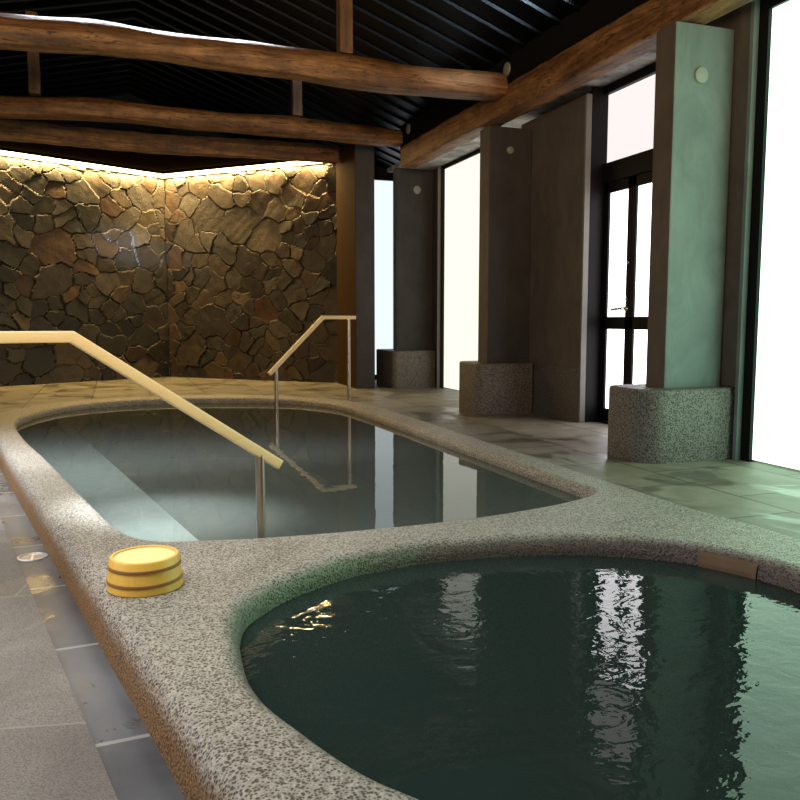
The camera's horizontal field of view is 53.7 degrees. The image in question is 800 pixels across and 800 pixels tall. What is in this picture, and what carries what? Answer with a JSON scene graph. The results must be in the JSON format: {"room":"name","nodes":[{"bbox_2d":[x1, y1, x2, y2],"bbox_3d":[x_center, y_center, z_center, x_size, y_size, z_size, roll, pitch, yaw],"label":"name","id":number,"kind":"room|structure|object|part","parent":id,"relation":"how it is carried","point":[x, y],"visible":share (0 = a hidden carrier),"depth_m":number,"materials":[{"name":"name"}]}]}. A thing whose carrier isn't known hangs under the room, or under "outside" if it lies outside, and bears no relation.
{"room":"spa","nodes":[
{"label":"spa","id":0,"kind":"room"},
{"bbox_2d":[0,518,117,799],"bbox_3d":[-2.700,0.523,3.884,3.893,0.001,13.000,-2,6,-20],"label":"floor","id":1,"kind":"structure","parent":0,"point":[48,750],"depth_m":1.83,"materials":[{"name":"tile"}]},
{"bbox_2d":[0,0,135,97],"bbox_3d":[-3.081,-3.163,3.993,3.500,0.830,14.360,-2,6,-20],"label":"ceiling","id":2,"kind":"structure","parent":0,"point":[81,75],"depth_m":9.26,"materials":[{"name":"black wood"}]},
{"bbox_2d":[0,155,168,386],"bbox_3d":[-4.684,-1.495,9.556,0.072,2.950,4.150,5,8,43],"label":"wall","id":3,"kind":"structure","parent":0,"point":[82,249],"depth_m":10.16,"materials":[{"name":"stone"}]},
{"bbox_2d":[0,148,162,177],"bbox_3d":[-4.648,-2.936,9.376,0.077,0.067,4.110,5,8,43],"label":"led strip","id":4,"kind":"object","parent":3,"relation":"attached to","point":[8,152],"visible":1,"depth_m":9.97,"materials":[{"name":"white light-emitting plastic"}]},
{"bbox_2d":[0,469,185,799],"bbox_3d":[-2.031,0.507,4.124,2.833,0.001,13.000,-2,6,-20],"label":"floor","id":5,"kind":"structure","parent":0,"point":[135,768],"depth_m":2.01,"materials":[{"name":"tile"}]},
{"bbox_2d":[17,552,47,561],"bbox_3d":[-1.432,0.610,3.075,0.112,0.006,0.112,-2,6,-20],"label":"drain grate","id":6,"kind":"object","parent":5,"relation":"on","point":[34,556],"visible":1,"depth_m":3.07,"materials":[{"name":"metal"}]},
{"bbox_2d":[20,554,43,559],"bbox_3d":[-1.432,0.611,3.075,0.090,0.001,0.090,-2,6,-20],"label":"grille","id":7,"kind":"object","parent":6,"relation":"attached to","point":[24,556],"depth_m":3.07,"materials":[{"name":"metal"}]},
{"bbox_2d":[0,94,228,189],"bbox_3d":[-3.741,-3.642,11.150,7.100,1.600,0.100,-2,6,-20],"label":"wall","id":8,"kind":"structure","parent":0,"point":[125,97],"depth_m":11.05,"materials":[{"name":"black paint"}]},
{"bbox_2d":[0,141,280,171],"bbox_3d":[-3.805,-3.038,9.709,5.670,0.060,2.170,-2,6,-20],"label":"ceiling","id":9,"kind":"structure","parent":0,"point":[153,162],"depth_m":9.91,"materials":[{"name":"brown wood"}]},
{"bbox_2d":[0,119,338,163],"bbox_3d":[-3.439,-2.867,8.614,5.694,0.240,0.140,-2,6,-20],"label":"timber beam","id":10,"kind":"structure","parent":9,"relation":"attached to","point":[10,130],"depth_m":8.83,"materials":[{"name":"brown wood"}]},
{"bbox_2d":[163,163,337,382],"bbox_3d":[-2.023,-1.639,10.482,2.744,2.850,0.072,3,6,25],"label":"wall","id":11,"kind":"structure","parent":0,"point":[252,254],"depth_m":10.45,"materials":[{"name":"stone"}]},
{"bbox_2d":[163,160,317,177],"bbox_3d":[-2.083,-3.031,10.313,2.619,0.067,0.074,3,6,25],"label":"led strip","id":12,"kind":"object","parent":11,"relation":"attached to","point":[273,164],"visible":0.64,"depth_m":10.33,"materials":[{"name":"white plastic"}]},
{"bbox_2d":[113,457,433,540],"bbox_3d":[-1.234,0.834,5.464,2.798,0.001,5.376,-2,6,-20],"label":"floor","id":13,"kind":"structure","parent":0,"point":[212,498],"depth_m":6.11,"materials":[{"name":"tile"}]},
{"bbox_2d":[22,429,198,541],"bbox_3d":[-1.933,0.670,4.799,0.606,0.440,4.650,-4,7,-31],"label":"step","id":14,"kind":"structure","parent":13,"relation":"on","point":[119,501],"depth_m":4.41,"materials":[{"name":"tile"}]},
{"bbox_2d":[0,331,282,537],"bbox_3d":[-1.355,0.468,2.329,2.247,1.340,0.087,-4,7,-34],"label":"handrail","id":15,"kind":"object","parent":13,"relation":"on","point":[261,455],"visible":0.69,"depth_m":2.65,"materials":[{"name":"brown wood"}]},
{"bbox_3d":[-1.355,0.061,2.288,2.247,0.523,0.087,-4,7,-34],"label":"rail","id":16,"kind":"part","parent":15,"relation":"part of","materials":[{"name":"brown wood"}]},
{"bbox_3d":[-0.516,0.637,2.952,0.035,0.878,0.034,-2,6,-20],"label":"post","id":17,"kind":"part","parent":15,"relation":"part of","materials":[{"name":"metal"}]},
{"bbox_2d":[267,316,355,457],"bbox_3d":[-0.841,-0.109,7.662,0.999,1.413,0.049,-5,7,-39],"label":"handrail","id":18,"kind":"object","parent":13,"relation":"on","point":[274,369],"visible":0.91,"depth_m":7.51,"materials":[{"name":"brown wood"}]},
{"bbox_3d":[-1.157,0.162,7.421,0.035,0.922,0.034,-2,6,-20],"label":"post","id":19,"kind":"part","parent":18,"relation":"part of","materials":[{"name":"metal"}]},
{"bbox_3d":[-0.841,-0.535,7.618,0.999,0.557,0.049,-5,7,-39],"label":"rail","id":20,"kind":"part","parent":18,"relation":"part of","materials":[{"name":"brown wood"}]},
{"bbox_3d":[-0.513,-0.404,7.896,0.035,0.812,0.034,-2,6,-20],"label":"post","id":21,"kind":"part","parent":18,"relation":"part of","materials":[{"name":"metal"}]},
{"bbox_2d":[130,0,590,168],"bbox_3d":[0.166,-3.067,5.174,3.400,1.260,14.360,-2,6,-20],"label":"ceiling","id":22,"kind":"structure","parent":0,"point":[452,34],"depth_m":7.38,"materials":[{"name":"black wood"}]},
{"bbox_2d":[374,164,392,180],"bbox_3d":[-0.365,-2.032,10.635,1.200,3.700,0.150,-2,6,-20],"label":"wall","id":23,"kind":"structure","parent":0,"point":[380,173],"depth_m":10.50,"materials":[{"name":"black paint"}]},
{"bbox_2d":[374,180,392,378],"bbox_3d":[-0.234,-1.608,10.667,0.440,2.650,0.060,-2,6,-20],"label":"window","id":24,"kind":"structure","parent":23,"relation":"in","point":[383,190],"depth_m":10.65,"materials":[{"name":"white glass"}]},
{"bbox_2d":[0,375,799,539],"bbox_3d":[-0.686,0.286,5.121,5.669,0.001,14.000,-2,6,-20],"label":"floor","id":25,"kind":"structure","parent":0,"point":[764,495],"depth_m":5.36,"materials":[{"name":"stone"}]},
{"bbox_2d":[336,144,374,387],"bbox_3d":[-0.543,-1.601,9.563,0.235,2.860,0.820,-2,6,-20],"label":"pillar","id":26,"kind":"structure","parent":25,"relation":"on","point":[355,166],"depth_m":9.26,"materials":[{"name":"paint"}]},
{"bbox_2d":[0,395,799,799],"bbox_3d":[-0.858,0.774,4.393,3.276,0.875,8.260,-2,6,-20],"label":"pool coping","id":27,"kind":"object","parent":25,"relation":"on","point":[175,655],"visible":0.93,"depth_m":2.81},
{"bbox_2d":[106,545,183,597],"bbox_3d":[-0.747,0.497,2.314,0.216,0.094,0.216,-2,6,-20],"label":"bucket","id":28,"kind":"object","parent":27,"relation":"on","point":[145,570],"visible":1,"depth_m":2.24,"materials":[{"name":"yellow wood"}]},
{"bbox_2d":[37,403,335,418],"bbox_3d":[-1.234,0.287,5.409,2.787,0.001,5.364,-2,6,-20],"label":"wall","id":29,"kind":"object","parent":27,"relation":"in","point":[158,409],"visible":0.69,"depth_m":7.45,"materials":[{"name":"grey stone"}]},
{"bbox_2d":[240,555,799,799],"bbox_3d":[0.499,0.646,2.005,1.736,0.001,1.705,-2,6,-20],"label":"water","id":30,"kind":"object","parent":27,"relation":"in","point":[538,677],"visible":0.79,"depth_m":1.89,"materials":[{"name":"green liquid"}]},
{"bbox_2d":[698,551,758,579],"bbox_3d":[1.107,0.588,2.665,0.033,0.114,0.204,-5,8,-43],"label":"block","id":31,"kind":"object","parent":27,"relation":"attached to","point":[735,566],"visible":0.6,"depth_m":2.65,"materials":[{"name":"stone"}]},
{"bbox_2d":[376,168,434,387],"bbox_3d":[0.065,-1.448,9.562,0.548,2.555,0.660,-2,6,-20],"label":"pillar","id":32,"kind":"structure","parent":25,"relation":"on","point":[410,363],"depth_m":9.36,"materials":[{"name":"paint"}]},
{"bbox_2d":[413,186,420,193],"bbox_3d":[0.202,-2.467,9.276,0.096,0.096,0.017,-2,6,-20],"label":"wall cap","id":33,"kind":"object","parent":32,"relation":"attached to","point":[416,189],"visible":1,"depth_m":9.27,"materials":[{"name":"white ceramic"}]},
{"bbox_2d":[432,169,436,386],"bbox_3d":[0.425,-1.447,9.522,0.100,2.560,0.580,-2,6,-20],"label":"wall pier","id":34,"kind":"object","parent":25,"relation":"on","point":[434,307],"visible":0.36,"depth_m":9.39,"materials":[{"name":"paint"}]},
{"bbox_2d":[436,166,440,387],"bbox_3d":[0.457,-1.416,9.216,0.048,2.560,0.020,-2,6,-20],"label":"trim","id":35,"kind":"structure","parent":34,"relation":"attached to","point":[438,167],"depth_m":9.19,"materials":[{"name":"wood"}]},
{"bbox_2d":[459,126,532,413],"bbox_3d":[0.836,-1.106,6.880,0.523,2.415,0.470,-2,6,-20],"label":"pillar","id":36,"kind":"structure","parent":25,"relation":"on","point":[500,381],"depth_m":6.76,"materials":[{"name":"paint"}]},
{"bbox_2d":[507,146,513,153],"bbox_3d":[0.932,-2.109,6.660,0.062,0.062,0.017,-2,6,-20],"label":"wall cap","id":37,"kind":"object","parent":36,"relation":"attached to","point":[510,149],"visible":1,"depth_m":6.65,"materials":[{"name":"white ceramic"}]},
{"bbox_2d":[522,94,585,421],"bbox_3d":[1.321,-1.117,6.587,0.210,2.495,1.004,-2,6,-20],"label":"wall panel","id":38,"kind":"object","parent":25,"relation":"on","point":[558,135],"visible":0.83,"depth_m":6.42,"materials":[{"name":"brown paint"}]},
{"bbox_2d":[578,93,591,422],"bbox_3d":[1.425,-1.066,6.082,0.047,2.495,0.020,-2,6,-20],"label":"trim","id":39,"kind":"structure","parent":38,"relation":"attached to","point":[588,98],"depth_m":6.07,"materials":[{"name":"wood"}]},
{"bbox_2d":[607,21,734,463],"bbox_3d":[1.619,-0.873,4.564,0.705,2.418,0.420,-2,6,-20],"label":"pillar","id":40,"kind":"structure","parent":25,"relation":"on","point":[682,413],"depth_m":4.45,"materials":[{"name":"grey paint"}]},
{"bbox_2d":[400,0,752,168],"bbox_3d":[1.796,-2.128,3.799,0.180,0.228,10.108,-2,6,-20],"label":"timber beam","id":41,"kind":"structure","parent":40,"relation":"on","point":[632,35],"depth_m":5.35,"materials":[{"name":"brown wood"}]},
{"bbox_2d":[0,12,507,100],"bbox_3d":[-2.037,-2.388,5.250,6.040,0.262,0.257,-2,6,-20],"label":"log beam","id":42,"kind":"structure","parent":41,"relation":"attached to","point":[58,35],"depth_m":5.51,"materials":[{"name":"brown wood"}]},
{"bbox_2d":[336,0,352,54],"bbox_3d":[-0.407,-2.920,5.783,0.100,0.755,0.100,-2,6,-20],"label":"strut","id":43,"kind":"object","parent":42,"relation":"on","point":[344,8],"visible":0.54,"depth_m":5.76,"materials":[{"name":"brown wood"}]},
{"bbox_2d":[694,67,707,83],"bbox_3d":[1.666,-1.794,4.362,0.090,0.090,0.017,-2,6,-20],"label":"wall cap","id":44,"kind":"object","parent":40,"relation":"attached to","point":[700,74],"visible":1,"depth_m":4.35,"materials":[{"name":"white ceramic"}]},
{"bbox_2d":[387,48,655,172],"bbox_3d":[2.026,-2.236,4.349,0.610,0.048,11.200,-2,6,-20],"label":"ceiling","id":45,"kind":"structure","parent":0,"point":[648,58],"depth_m":6.49,"materials":[{"name":"grey paint"}]},
{"bbox_2d":[400,0,648,156],"bbox_3d":[1.817,-2.420,3.934,0.050,0.358,10.600,-2,6,-20],"label":"wall","id":46,"kind":"structure","parent":0,"point":[594,15],"depth_m":5.90,"materials":[{"name":"black paint"}]},
{"bbox_2d":[406,124,409,133],"bbox_3d":[0.086,-2.962,8.627,0.017,0.110,0.110,-2,6,-20],"label":"wall cap","id":47,"kind":"object","parent":46,"relation":"attached to","point":[408,125],"visible":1,"depth_m":8.61,"materials":[{"name":"white ceramic"}]},
{"bbox_2d":[503,62,510,76],"bbox_3d":[0.870,-2.704,6.458,0.017,0.110,0.110,-2,6,-20],"label":"wall cap","id":48,"kind":"object","parent":46,"relation":"attached to","point":[506,70],"visible":0.91,"depth_m":6.44,"materials":[{"name":"white ceramic"}]},
{"bbox_2d":[705,1,751,386],"bbox_3d":[1.975,-1.163,4.653,0.275,2.143,0.440,-2,6,-20],"label":"wall pier","id":49,"kind":"object","parent":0,"point":[739,19],"visible":0.31,"depth_m":4.47,"materials":[{"name":"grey paint"}]},
{"bbox_2d":[732,0,759,459],"bbox_3d":[1.931,-0.929,4.412,0.035,2.560,0.025,-2,6,-20],"label":"trim","id":50,"kind":"structure","parent":49,"relation":"attached to","point":[755,6],"depth_m":4.40,"materials":[{"name":"grey paint"}]},
{"bbox_2d":[740,0,799,469],"bbox_3d":[2.420,-0.814,3.201,0.058,2.575,2.635,-2,6,-20],"label":"window","id":51,"kind":"structure","parent":49,"relation":"attached to","point":[770,428],"depth_m":4.27,"materials":[{"name":"white glass"}]},
{"bbox_3d":[-4.637,-1.083,3.504,0.100,3.350,14.100,-2,6,-20],"label":"wall","id":52,"kind":"structure","parent":0,"visible":0},
{"bbox_2d":[0,95,402,146],"bbox_3d":[-2.841,-2.717,7.459,6.033,0.261,0.240,-2,6,-20],"label":"log beam","id":53,"kind":"structure","parent":52,"relation":"attached to","point":[72,108],"depth_m":7.66,"materials":[{"name":"brown wood"}]},
{"bbox_2d":[25,11,41,95],"bbox_3d":[-3.354,-3.165,7.226,0.100,0.718,0.100,-2,6,-20],"label":"strut","id":54,"kind":"object","parent":53,"relation":"on","point":[33,58],"visible":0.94,"depth_m":7.20,"materials":[{"name":"brown wood"}]},
{"bbox_2d":[290,80,301,116],"bbox_3d":[-1.057,-3.188,8.053,0.100,0.578,0.100,-2,6,-20],"label":"strut","id":55,"kind":"object","parent":53,"relation":"on","point":[296,86],"visible":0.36,"depth_m":8.02,"materials":[{"name":"brown wood"}]},
{"bbox_3d":[2.154,-1.163,5.038,0.280,3.100,12.200,-2,6,-20],"label":"wall","id":56,"kind":"structure","parent":0,"visible":0},
{"bbox_2d":[440,148,479,389],"bbox_3d":[0.885,-1.318,8.174,0.070,2.575,2.240,-2,6,-20],"label":"window","id":57,"kind":"structure","parent":56,"relation":"in","point":[460,178],"depth_m":8.77,"materials":[{"name":"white glass"}]},
{"bbox_2d":[585,62,655,423],"bbox_3d":[1.682,-1.068,5.710,0.182,2.575,0.960,-2,6,-20],"label":"door","id":58,"kind":"structure","parent":56,"relation":"in","point":[622,134],"depth_m":5.92,"materials":[{"name":"paint"}]},
{"bbox_3d":[1.651,-0.232,6.040,0.008,0.615,0.240,-2,6,-20],"label":"pane","id":59,"kind":"part","parent":58,"relation":"part of","materials":[{"name":"glass"}]},
{"bbox_3d":[1.651,-1.098,5.952,0.008,0.935,0.240,-2,6,-20],"label":"pane","id":60,"kind":"part","parent":58,"relation":"part of","materials":[{"name":"glass"}]},
{"bbox_3d":[1.634,-0.844,5.872,0.058,0.368,0.147,-2,6,-20],"label":"handle","id":61,"kind":"part","parent":58,"relation":"part of","materials":[{"name":"gold metal"}]},
{"bbox_3d":[1.735,-2.020,5.633,0.010,0.515,0.870,-2,6,-20],"label":"transom pane","id":62,"kind":"part","parent":58,"relation":"part of","materials":[{"name":"glass"}]},
{"bbox_3d":[1.790,-0.193,5.656,0.008,0.615,0.380,-2,6,-20],"label":"pane","id":63,"kind":"part","parent":58,"relation":"part of","materials":[{"name":"glass"}]},
{"bbox_3d":[1.790,-1.059,5.568,0.008,0.935,0.380,-2,6,-20],"label":"pane","id":64,"kind":"part","parent":58,"relation":"part of","materials":[{"name":"glass"}]}
]}

